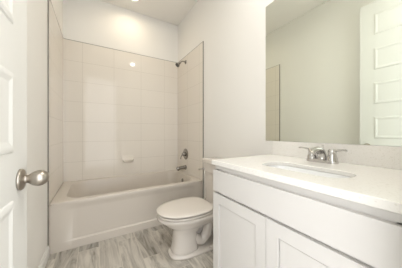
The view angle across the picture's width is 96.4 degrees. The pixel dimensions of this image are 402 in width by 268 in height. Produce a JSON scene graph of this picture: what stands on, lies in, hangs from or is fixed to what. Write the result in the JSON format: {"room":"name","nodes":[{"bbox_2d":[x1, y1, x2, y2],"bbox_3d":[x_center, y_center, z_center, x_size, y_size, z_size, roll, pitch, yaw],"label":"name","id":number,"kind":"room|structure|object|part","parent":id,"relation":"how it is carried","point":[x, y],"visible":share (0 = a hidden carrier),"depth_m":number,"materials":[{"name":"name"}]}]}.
{"room":"bathroom","nodes":[
{"label":"bathroom","id":0,"kind":"room"},
{"bbox_2d":[27,0,63,267],"bbox_3d":[-1.031,-0.377,0.982,0.110,2.820,2.809,0,0,-31],"label":"wall","id":1,"kind":"structure","parent":0,"point":[45,38],"depth_m":1.39,"materials":[{"name":"white paint"}]},
{"bbox_2d":[38,246,49,267],"bbox_3d":[-0.808,0.990,0.705,0.014,0.087,1.865,0,0,-31],"label":"baseboard","id":2,"kind":"structure","parent":1,"relation":"attached to","point":[46,255],"depth_m":1.39,"materials":[{"name":"white paint"}]},
{"bbox_3d":[-1.285,-0.111,1.512,0.010,2.114,0.008,0,0,-30],"label":"trim","id":3,"kind":"part","parent":1,"relation":"part of","materials":[{"name":"silver metal"}]},
{"bbox_3d":[-1.493,-0.065,1.863,0.008,2.196,0.807,0,0,-30],"label":"panel","id":4,"kind":"part","parent":1,"relation":"part of","materials":[{"name":"tile"}]},
{"bbox_2d":[63,0,177,182],"bbox_3d":[-1.067,-0.377,2.643,1.734,2.820,0.110,0,0,-31],"label":"wall","id":5,"kind":"structure","parent":0,"point":[120,71],"depth_m":2.52,"materials":[{"name":"beige tile"}]},
{"bbox_3d":[-1.042,-1.165,2.600,1.518,0.005,0.010,0,0,-30],"label":"trim","id":6,"kind":"part","parent":5,"relation":"part of","materials":[{"name":"beige tile"}]},
{"bbox_2d":[122,155,133,162],"bbox_3d":[-1.037,0.373,2.558,0.156,0.104,0.072,0,0,-31],"label":"soap dish","id":7,"kind":"object","parent":5,"relation":"attached to","point":[126,158],"visible":1,"depth_m":2.57,"materials":[{"name":"white ceramic"}]},
{"bbox_2d":[45,225,212,267],"bbox_3d":[-0.061,1.058,0.935,1.734,0.050,4.074,0,0,-31],"label":"floor","id":8,"kind":"structure","parent":0,"point":[146,248],"depth_m":1.51,"materials":[{"name":"grey wood"}]},
{"bbox_2d":[49,169,201,253],"bbox_3d":[-0.837,0.818,2.253,1.516,0.430,0.798,0,0,-31],"label":"bathtub","id":9,"kind":"object","parent":8,"relation":"on","point":[88,211],"visible":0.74,"depth_m":1.85,"materials":[{"name":"beige ceramic"}]},
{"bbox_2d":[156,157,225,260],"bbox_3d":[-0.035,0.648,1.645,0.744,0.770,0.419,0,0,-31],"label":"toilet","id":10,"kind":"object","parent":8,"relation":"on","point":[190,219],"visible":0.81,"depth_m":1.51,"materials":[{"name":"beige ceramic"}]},
{"bbox_3d":[-0.145,0.653,1.577,0.485,0.032,0.386,0,0,-30],"label":"lid","id":11,"kind":"part","parent":10,"relation":"part of","materials":[{"name":"beige plastic"}]},
{"bbox_3d":[-0.139,0.678,1.580,0.490,0.023,0.382,0,0,-30],"label":"seat","id":12,"kind":"part","parent":10,"relation":"part of","materials":[{"name":"beige plastic"}]},
{"bbox_3d":[0.198,0.498,1.778,0.198,0.381,0.396,0,0,-30],"label":"tank","id":13,"kind":"part","parent":10,"relation":"part of","materials":[{"name":"beige ceramic"}]},
{"bbox_3d":[0.196,0.285,1.777,0.213,0.045,0.414,0,0,-30],"label":"tank lid","id":14,"kind":"part","parent":10,"relation":"part of","materials":[{"name":"beige ceramic"}]},
{"bbox_2d":[213,165,401,267],"bbox_3d":[0.526,0.612,0.885,0.569,0.842,0.820,0,0,-31],"label":"vanity cabinet","id":15,"kind":"object","parent":8,"relation":"on","point":[259,222],"visible":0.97,"depth_m":0.66,"materials":[{"name":"white paint"}]},
{"bbox_3d":[0.181,0.642,0.928,0.018,0.571,0.390,0,0,-30],"label":"door","id":16,"kind":"part","parent":15,"relation":"part of","materials":[{"name":"white paint"}]},
{"bbox_2d":[212,154,401,214],"bbox_3d":[0.522,0.176,0.887,0.576,0.027,0.826,0,0,-31],"label":"countertop","id":17,"kind":"structure","parent":15,"relation":"on","point":[377,187],"depth_m":0.67,"materials":[{"name":"white stone"}]},
{"bbox_2d":[270,165,350,177],"bbox_3d":[0.467,0.254,0.833,0.205,0.142,0.406,0,0,-31],"label":"sink","id":18,"kind":"object","parent":17,"relation":"in","point":[301,170],"visible":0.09,"depth_m":0.89,"materials":[{"name":"white ceramic"}]},
{"bbox_2d":[299,145,347,163],"bbox_3d":[0.641,0.115,0.987,0.142,0.097,0.246,0,0,-31],"label":"faucet","id":19,"kind":"object","parent":17,"relation":"on","point":[322,157],"visible":1,"depth_m":0.97,"materials":[{"name":"silver metal"}]},
{"bbox_3d":[0.651,0.117,1.053,0.051,0.064,0.051,0,0,-30],"label":"handle","id":20,"kind":"part","parent":19,"relation":"part of","materials":[{"name":"silver metal"}]},
{"bbox_3d":[0.641,0.113,0.987,0.142,0.077,0.049,0,0,-30],"label":"spout","id":21,"kind":"part","parent":19,"relation":"part of","materials":[{"name":"silver metal"}]},
{"bbox_3d":[0.677,0.153,1.008,0.052,0.020,0.160,0,0,-30],"label":"plate","id":22,"kind":"part","parent":19,"relation":"part of","materials":[{"name":"silver metal"}]},
{"bbox_3d":[0.703,0.117,0.963,0.051,0.064,0.051,0,0,-30],"label":"handle","id":23,"kind":"part","parent":19,"relation":"part of","materials":[{"name":"silver metal"}]},
{"bbox_3d":[0.388,0.642,0.577,0.018,0.571,0.420,0,0,-30],"label":"door","id":24,"kind":"part","parent":15,"relation":"part of","materials":[{"name":"white paint"}]},
{"bbox_2d":[101,0,197,25],"bbox_3d":[-0.357,-1.837,1.437,1.734,0.100,2.909,0,0,-31],"label":"ceiling","id":25,"kind":"structure","parent":0,"point":[174,12],"depth_m":2.56,"materials":[{"name":"white paint"}]},
{"bbox_2d":[178,0,401,198],"bbox_3d":[0.368,-0.377,1.806,0.110,2.820,2.809,0,0,-31],"label":"wall","id":26,"kind":"structure","parent":0,"point":[222,81],"depth_m":1.98,"materials":[{"name":"white paint"}]},
{"bbox_2d":[175,60,186,66],"bbox_3d":[-0.298,-1.036,2.670,0.169,0.133,0.070,0,0,-33],"label":"shower","id":27,"kind":"object","parent":26,"relation":"attached to","point":[185,61],"visible":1,"depth_m":2.65,"materials":[{"name":"grey metal"}]},
{"bbox_2d":[176,165,186,170],"bbox_3d":[-0.297,0.519,2.680,0.154,0.074,0.072,0,0,-31],"label":"tub spout","id":28,"kind":"object","parent":26,"relation":"attached to","point":[184,166],"visible":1,"depth_m":2.67,"materials":[{"name":"grey metal"}]},
{"bbox_2d":[180,149,187,158],"bbox_3d":[-0.264,0.318,2.699,0.078,0.166,0.166,0,0,-31],"label":"shower valve","id":29,"kind":"object","parent":26,"relation":"attached to","point":[185,152],"visible":1,"depth_m":2.69,"materials":[{"name":"grey metal"}]},
{"bbox_3d":[-0.178,-0.065,2.637,0.008,2.196,0.807,0,0,-30],"label":"panel","id":30,"kind":"part","parent":26,"relation":"part of","materials":[{"name":"tile"}]},
{"bbox_3d":[0.028,-0.068,2.285,0.010,2.201,0.008,0,0,-30],"label":"trim","id":31,"kind":"part","parent":26,"relation":"part of","materials":[{"name":"silver metal"}]},
{"bbox_2d":[266,0,401,145],"bbox_3d":[0.750,-0.477,1.062,0.006,1.075,0.895,0,0,-31],"label":"wall mirror","id":32,"kind":"object","parent":26,"relation":"attached to","point":[334,67],"visible":1,"depth_m":1.03,"materials":[{"name":"grey mirror"}]},
{"bbox_2d":[272,141,401,169],"bbox_3d":[0.761,0.113,1.028,0.020,0.101,0.826,0,0,-31],"label":"backsplash","id":33,"kind":"structure","parent":26,"relation":"attached to","point":[368,155],"depth_m":0.94,"materials":[{"name":"white stone"}]},
{"bbox_3d":[0.351,-0.377,0.236,1.534,2.820,0.120,0,0,-30],"label":"wall","id":34,"kind":"structure","parent":0,"visible":0},
{"bbox_2d":[0,0,49,267],"bbox_3d":[-0.401,-0.190,0.305,0.108,2.430,0.752,0,0,-29],"label":"door","id":35,"kind":"structure","parent":34,"relation":"in","point":[14,178],"depth_m":0.53,"materials":[{"name":"white paint"}]},
{"bbox_3d":[-0.535,0.146,0.580,0.072,0.067,0.067,0,0,-29],"label":"knob","id":36,"kind":"part","parent":35,"relation":"part of","materials":[{"name":"silver metal"}]}
]}

